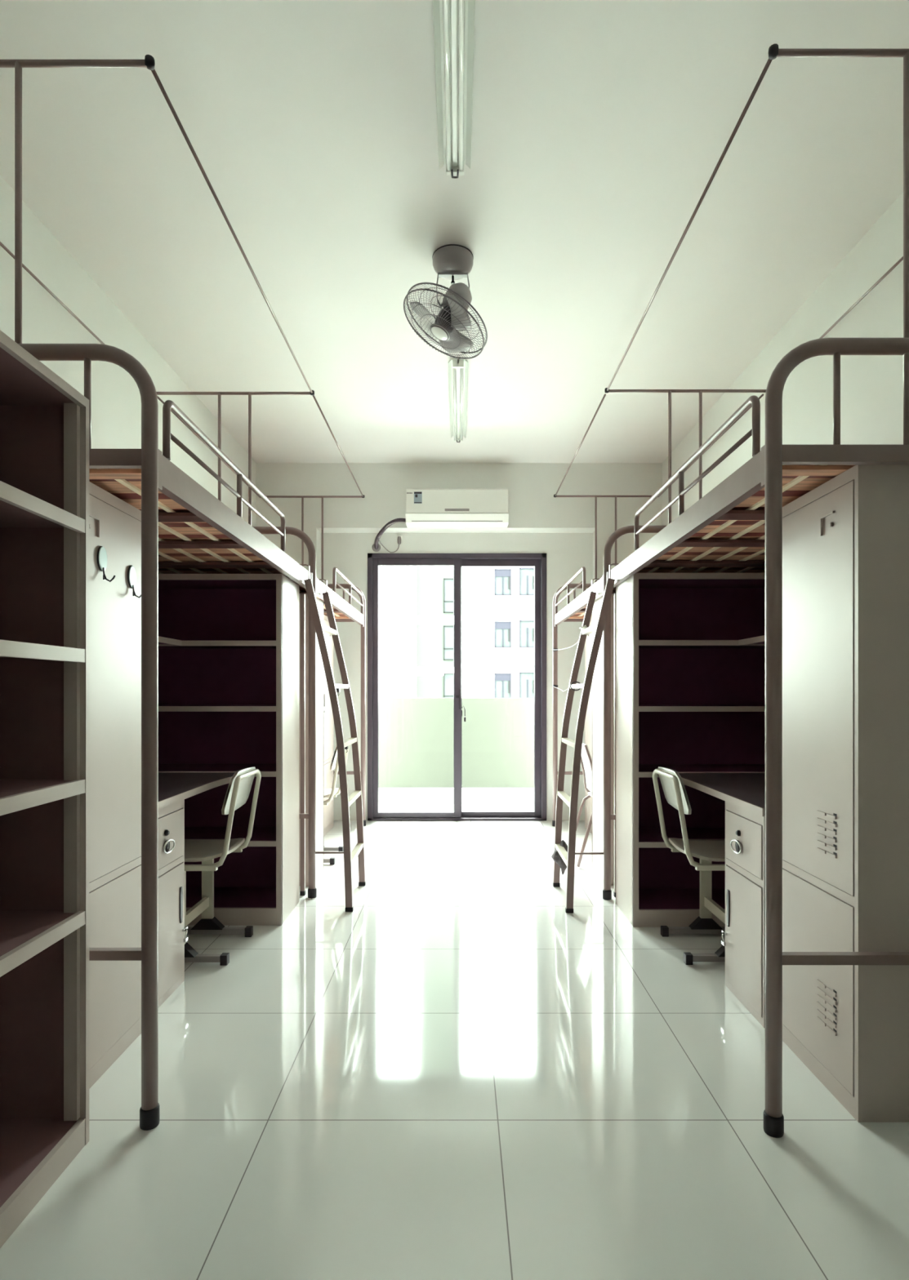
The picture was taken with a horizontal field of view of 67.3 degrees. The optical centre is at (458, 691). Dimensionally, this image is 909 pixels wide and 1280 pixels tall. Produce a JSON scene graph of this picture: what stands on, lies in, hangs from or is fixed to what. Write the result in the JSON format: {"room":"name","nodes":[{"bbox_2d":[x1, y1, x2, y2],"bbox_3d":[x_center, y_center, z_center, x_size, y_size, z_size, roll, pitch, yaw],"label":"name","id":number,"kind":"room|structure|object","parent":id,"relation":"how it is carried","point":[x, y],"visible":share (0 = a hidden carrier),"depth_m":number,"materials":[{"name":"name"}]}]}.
{"room":"dormitory","nodes":[
{"label":"dormitory","id":0,"kind":"room"},
{"bbox_2d":[0,175,256,526],"bbox_3d":[-1.825,-0.410,0.745,0.150,3.120,10.990,0,0,0],"label":"wall","id":1,"kind":"structure","parent":0,"point":[116,399],"depth_m":3.31,"materials":[{"name":"white paint"}]},
{"bbox_2d":[0,0,908,462],"bbox_3d":[0.000,-2.045,0.745,3.800,0.150,10.990,0,0,0],"label":"ceiling","id":2,"kind":"structure","parent":0,"point":[600,128],"depth_m":2.72,"materials":[{"name":"paint"}]},
{"bbox_2d":[403,244,487,359],"bbox_3d":[-0.062,-1.761,3.085,0.380,0.419,0.408,0,0,0],"label":"fan","id":3,"kind":"object","parent":2,"relation":"hanging from","point":[452,262],"visible":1,"depth_m":3.05,"materials":[{"name":"grey plastic"}]},
{"bbox_2d":[404,290,482,359],"bbox_3d":[-0.069,-1.647,3.083,0.360,0.191,0.398,0,0,0],"label":"grille","id":4,"kind":"object","parent":3,"relation":"attached to","point":[453,314],"depth_m":3.05,"materials":[{"name":"silver metal"}]},
{"bbox_2d":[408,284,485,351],"bbox_3d":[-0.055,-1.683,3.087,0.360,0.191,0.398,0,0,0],"label":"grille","id":5,"kind":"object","parent":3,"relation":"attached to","point":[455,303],"depth_m":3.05,"materials":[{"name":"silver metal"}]},
{"bbox_2d":[431,0,475,178],"bbox_3d":[-0.015,-1.939,1.937,0.120,0.062,1.234,0,0,0],"label":"strip light","id":6,"kind":"object","parent":2,"relation":"attached to","point":[453,20],"visible":1,"depth_m":2.16,"materials":[{"name":"white glass"}]},
{"bbox_2d":[448,358,467,442],"bbox_3d":[-0.005,-1.939,4.642,0.120,0.062,1.224,0,0,0],"label":"strip light","id":7,"kind":"object","parent":2,"relation":"attached to","point":[457,368],"visible":0.97,"depth_m":4.49,"materials":[{"name":"white glass"}]},
{"bbox_2d":[0,820,908,1279],"bbox_3d":[0.000,1.210,0.745,3.800,0.120,10.990,0,0,0],"label":"floor","id":8,"kind":"structure","parent":0,"point":[458,1073],"depth_m":1.84,"materials":[{"name":"tile"}]},
{"bbox_2d":[0,329,89,1248],"bbox_3d":[-1.340,0.203,1.288,0.790,1.895,0.917,0,0,0],"label":"bookcase","id":9,"kind":"object","parent":8,"relation":"on","point":[45,420],"visible":1,"depth_m":1.73,"materials":[{"name":"brown wood"}]},
{"bbox_2d":[89,481,141,1088],"bbox_3d":[-1.360,0.272,2.078,0.600,1.757,0.475,0,0,0],"label":"locker","id":10,"kind":"object","parent":8,"relation":"on","point":[115,524],"visible":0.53,"depth_m":2.10,"materials":[{"name":"beige metal"}]},
{"bbox_2d":[97,546,115,582],"bbox_3d":[-1.047,-0.380,2.034,0.037,0.106,0.050,0,0,0],"label":"hook","id":11,"kind":"object","parent":10,"relation":"attached to","point":[102,560],"visible":1,"depth_m":2.03,"materials":[{"name":"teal plastic"}]},
{"bbox_2d":[127,564,141,598],"bbox_3d":[-1.047,-0.357,2.219,0.037,0.106,0.050,0,0,0],"label":"hook","id":12,"kind":"object","parent":10,"relation":"attached to","point":[131,574],"visible":0.96,"depth_m":2.22,"materials":[{"name":"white plastic"}]},
{"bbox_2d":[0,54,316,1130],"bbox_3d":[-1.258,-0.266,2.830,0.923,2.832,2.084,0,0,0],"label":"bed","id":13,"kind":"object","parent":8,"relation":"on","point":[186,529],"visible":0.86,"depth_m":1.90,"materials":[{"name":"grey metal"}]},
{"bbox_2d":[158,772,235,1007],"bbox_3d":[-1.333,0.774,2.840,0.655,0.752,1.030,0,0,0],"label":"desk","id":14,"kind":"object","parent":8,"relation":"on","point":[174,788],"visible":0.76,"depth_m":2.62,"materials":[{"name":"laminate"}]},
{"bbox_2d":[184,766,261,965],"bbox_3d":[-1.173,0.750,3.045,0.489,0.800,0.380,0,0,0],"label":"desk chair","id":15,"kind":"object","parent":8,"relation":"on","point":[205,851],"visible":0.72,"depth_m":3.10,"materials":[{"name":"grey plastic"}]},
{"bbox_2d":[158,573,299,925],"bbox_3d":[-1.266,0.286,3.055,0.788,1.728,1.350,0,0,0],"label":"bookcase","id":16,"kind":"object","parent":8,"relation":"on","point":[228,644],"visible":0.45,"depth_m":3.72,"materials":[{"name":"brown wood"}]},
{"bbox_2d":[157,395,365,826],"bbox_3d":[-1.258,-0.266,4.857,0.923,2.832,2.024,0,0,0],"label":"bed","id":17,"kind":"object","parent":8,"relation":"on","point":[343,611],"visible":0.45,"depth_m":5.83,"materials":[{"name":"grey metal"}]},
{"bbox_2d":[299,593,323,886],"bbox_3d":[-1.266,0.286,4.217,0.788,1.728,0.374,0,0,0],"label":"bookcase","id":18,"kind":"object","parent":8,"relation":"on","point":[319,664],"visible":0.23,"depth_m":4.18,"materials":[{"name":"white wood"}]},
{"bbox_2d":[323,614,333,836],"bbox_3d":[-1.359,0.272,5.580,0.602,1.757,0.480,0,0,0],"label":"locker","id":19,"kind":"object","parent":8,"relation":"on","point":[328,721],"visible":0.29,"depth_m":5.55,"materials":[{"name":"beige metal"}]},
{"bbox_2d":[299,564,365,911],"bbox_3d":[-0.696,0.243,3.812,0.284,1.814,0.501,0,0,0],"label":"ladder","id":20,"kind":"object","parent":8,"relation":"on","point":[349,856],"visible":1,"depth_m":3.58,"materials":[{"name":"grey metal"}]},
{"bbox_2d":[335,688,340,696],"bbox_3d":[-0.668,0.005,3.770,0.020,0.042,0.040,0,0,0],"label":"binder clip","id":21,"kind":"object","parent":20,"relation":"attached to","point":[338,690],"visible":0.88,"depth_m":3.75,"materials":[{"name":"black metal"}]},
{"bbox_2d":[323,746,348,864],"bbox_3d":[-1.028,0.750,4.710,0.489,0.800,0.380,0,0,0],"label":"desk chair","id":22,"kind":"object","parent":8,"relation":"on","point":[331,793],"visible":0.33,"depth_m":4.56,"materials":[{"name":"grey plastic"}]},
{"bbox_2d":[575,742,591,866],"bbox_3d":[1.043,0.746,4.640,0.554,0.797,0.401,0,0,0],"label":"chair","id":23,"kind":"object","parent":8,"relation":"on","point":[585,757],"visible":0.32,"depth_m":4.65,"materials":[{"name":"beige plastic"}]},
{"bbox_2d":[552,563,618,912],"bbox_3d":[0.696,0.243,3.792,0.284,1.814,0.501,0,0,0],"label":"ladder","id":24,"kind":"object","parent":8,"relation":"on","point":[568,858],"visible":0.97,"depth_m":3.55,"materials":[{"name":"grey metal"}]},
{"bbox_2d":[551,840,567,875],"bbox_3d":[0.587,0.965,3.964,0.103,0.207,0.108,0,0,40],"label":"rag","id":25,"kind":"object","parent":24,"relation":"hanging from","point":[555,855],"visible":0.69,"depth_m":3.94,"materials":[{"name":"grey fabric"}]},
{"bbox_2d":[569,681,580,690],"bbox_3d":[0.672,-0.030,3.930,0.066,0.053,0.007,0,0,0],"label":"wire loop","id":26,"kind":"object","parent":24,"relation":"attached to","point":[573,682],"visible":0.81,"depth_m":3.93,"materials":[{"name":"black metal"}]},
{"bbox_2d":[578,625,586,632],"bbox_3d":[0.735,-0.362,3.982,0.067,0.049,0.113,0,0,0],"label":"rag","id":27,"kind":"object","parent":24,"relation":"on","point":[584,627],"visible":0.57,"depth_m":3.95,"materials":[{"name":"white fabric"}]},
{"bbox_2d":[584,616,591,834],"bbox_3d":[1.359,0.272,5.570,0.602,1.757,0.460,0,0,0],"label":"locker","id":28,"kind":"object","parent":8,"relation":"on","point":[588,644],"visible":0.18,"depth_m":5.63,"materials":[{"name":"beige metal"}]},
{"bbox_2d":[591,594,613,884],"bbox_3d":[1.260,0.286,4.237,0.800,1.728,0.374,0,0,0],"label":"bookcase","id":29,"kind":"object","parent":8,"relation":"on","point":[597,676],"visible":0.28,"depth_m":4.20,"materials":[{"name":"white wood"}]},
{"bbox_2d":[551,394,763,826],"bbox_3d":[1.258,-0.266,4.842,0.923,2.832,2.024,0,0,0],"label":"bed","id":30,"kind":"object","parent":8,"relation":"on","point":[574,611],"visible":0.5,"depth_m":5.81,"materials":[{"name":"grey metal"}]},
{"bbox_2d":[551,684,567,691],"bbox_3d":[0.753,-0.026,4.949,0.049,0.058,1.815,0,0,4],"label":"cord","id":31,"kind":"object","parent":30,"relation":"attached to","point":[553,686],"visible":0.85,"depth_m":5.81,"materials":[{"name":"grey plastic"}]},
{"bbox_2d":[551,641,577,650],"bbox_3d":[0.795,-0.336,4.949,0.049,0.058,1.811,0,0,2],"label":"cord","id":32,"kind":"object","parent":30,"relation":"attached to","point":[553,649],"visible":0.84,"depth_m":5.81,"materials":[{"name":"grey plastic"}]},
{"bbox_2d":[652,766,724,964],"bbox_3d":[1.153,0.750,3.050,0.489,0.800,0.380,0,0,0],"label":"desk chair","id":33,"kind":"object","parent":8,"relation":"on","point":[707,851],"visible":0.69,"depth_m":3.12,"materials":[{"name":"grey plastic"}]},
{"bbox_2d":[615,573,764,927],"bbox_3d":[1.255,0.286,3.030,0.810,1.728,1.350,0,0,0],"label":"bookcase","id":34,"kind":"object","parent":8,"relation":"on","point":[690,646],"visible":0.47,"depth_m":3.69,"materials":[{"name":"brown wood"}]},
{"bbox_2d":[678,773,764,1027],"bbox_3d":[1.330,0.774,2.824,0.660,0.752,1.008,0,0,0],"label":"desk","id":35,"kind":"object","parent":8,"relation":"on","point":[743,793],"visible":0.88,"depth_m":2.51,"materials":[{"name":"laminate"}]},
{"bbox_2d":[602,44,908,1137],"bbox_3d":[1.258,-0.266,2.800,0.923,2.832,2.084,0,0,0],"label":"bed","id":36,"kind":"object","parent":8,"relation":"on","point":[735,526],"visible":0.77,"depth_m":1.78,"materials":[{"name":"grey metal"}]},
{"bbox_2d":[782,464,908,1122],"bbox_3d":[1.358,0.272,2.066,0.604,1.757,0.488,0,0,0],"label":"locker","id":37,"kind":"object","parent":8,"relation":"on","point":[845,540],"visible":0.96,"depth_m":1.87,"materials":[{"name":"beige metal"}]},
{"bbox_2d":[378,787,533,812],"bbox_3d":[0.000,1.160,6.720,6.400,0.300,0.960,0,0,0],"label":"floor","id":38,"kind":"structure","parent":0,"point":[390,799],"depth_m":7.09,"materials":[{"name":"grey tile"}]},
{"bbox_2d":[378,697,533,787],"bbox_3d":[0.000,0.690,7.230,6.400,1.240,0.140,0,0,0],"label":"parapet","id":39,"kind":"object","parent":38,"relation":"attached to","point":[416,735],"depth_m":7.16,"materials":[{"name":"paint"}]},
{"bbox_2d":[320,533,592,820],"bbox_3d":[0.000,-0.410,6.160,3.500,3.120,0.160,0,0,0],"label":"wall","id":40,"kind":"structure","parent":0,"point":[566,553],"depth_m":6.08,"materials":[{"name":"white paint"}]},
{"bbox_2d":[262,528,320,581],"bbox_3d":[-1.490,-0.130,5.985,0.521,2.560,0.190,0,0,0],"label":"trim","id":41,"kind":"structure","parent":40,"relation":"attached to","point":[292,543],"depth_m":5.89,"materials":[{"name":"white paint"}]},
{"bbox_2d":[372,518,405,551],"bbox_3d":[-0.639,-1.357,5.906,0.429,0.230,0.164,0,0,44],"label":"pipe","id":42,"kind":"object","parent":40,"relation":"attached to","point":[375,547],"visible":0.96,"depth_m":5.82,"materials":[{"name":"grey plastic"}]},
{"bbox_2d":[378,535,401,552],"bbox_3d":[-0.609,-1.308,6.051,0.209,0.155,0.055,0,0,-15],"label":"plug","id":43,"kind":"object","parent":40,"relation":"attached to","point":[398,537],"visible":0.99,"depth_m":6.06,"materials":[{"name":"grey plastic"}]},
{"bbox_2d":[367,553,546,820],"bbox_3d":[-0.018,-0.039,6.120,1.591,2.378,0.120,0,0,0],"label":"door","id":44,"kind":"structure","parent":40,"relation":"in","point":[538,561],"depth_m":6.09,"materials":[{"name":"metal"}]},
{"bbox_2d":[404,488,508,528],"bbox_3d":[-0.016,-1.552,5.786,0.862,0.285,0.206,0,0,0],"label":"air conditioner","id":45,"kind":"object","parent":40,"relation":"attached to","point":[424,508],"visible":1,"depth_m":5.69,"materials":[{"name":"white plastic"}]},
{"bbox_2d":[256,462,662,533],"bbox_3d":[0.000,-1.690,5.985,3.500,0.560,0.190,0,0,0],"label":"beam","id":46,"kind":"structure","parent":40,"relation":"attached to","point":[532,506],"depth_m":5.89,"materials":[{"name":"white paint"}]},
{"bbox_2d":[592,528,656,583],"bbox_3d":[1.470,-0.130,5.985,0.560,2.560,0.190,0,0,0],"label":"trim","id":47,"kind":"structure","parent":40,"relation":"attached to","point":[624,543],"depth_m":5.89,"materials":[{"name":"white paint"}]},
{"bbox_2d":[662,191,902,525],"bbox_3d":[1.825,-0.410,0.745,0.150,3.120,10.990,0,0,0],"label":"wall","id":48,"kind":"structure","parent":0,"point":[871,386],"depth_m":3.20,"materials":[{"name":"white paint"}]},
{"label":"outside","id":49,"kind":"structure","parent":0,"visible":0},
{"bbox_3d":[0.000,10.250,48.700,120.000,0.200,82.600,0,0,0],"label":"ground","id":50,"kind":"structure","parent":49,"visible":0},
{"bbox_2d":[378,565,533,697],"bbox_3d":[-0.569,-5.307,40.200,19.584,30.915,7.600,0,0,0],"label":"apartment building","id":51,"kind":"structure","parent":50,"relation":"on","point":[416,602],"depth_m":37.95,"materials":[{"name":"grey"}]},
{"bbox_2d":[495,674,510,680],"bbox_3d":[2.440,-0.771,37.945,0.812,0.360,0.050,0,0,0],"label":"blind","id":52,"kind":"object","parent":51,"relation":"hanging from","point":[498,677],"depth_m":37.92,"materials":[{"name":"white"}]},
{"bbox_2d":[495,622,510,629],"bbox_3d":[2.440,-3.645,37.945,0.812,0.360,0.050,0,0,0],"label":"blind","id":53,"kind":"object","parent":51,"relation":"hanging from","point":[498,625],"depth_m":37.92,"materials":[{"name":"white"}]},
{"bbox_2d":[495,569,510,577],"bbox_3d":[2.440,-6.551,37.945,0.812,0.360,0.050,0,0,0],"label":"blind","id":54,"kind":"object","parent":51,"relation":"hanging from","point":[499,573],"depth_m":37.92,"materials":[{"name":"white"}]},
{"bbox_2d":[508,629,510,641],"bbox_3d":[2.796,-3.109,37.915,0.100,0.653,0.070,0,0,0],"label":"curtain","id":55,"kind":"object","parent":51,"relation":"hanging from","point":[508,629],"depth_m":37.88,"materials":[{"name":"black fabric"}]},
{"bbox_2d":[508,577,510,589],"bbox_3d":[2.796,-6.015,37.915,0.100,0.653,0.070,0,0,0],"label":"curtain","id":56,"kind":"object","parent":51,"relation":"hanging from","point":[508,577],"depth_m":37.88,"materials":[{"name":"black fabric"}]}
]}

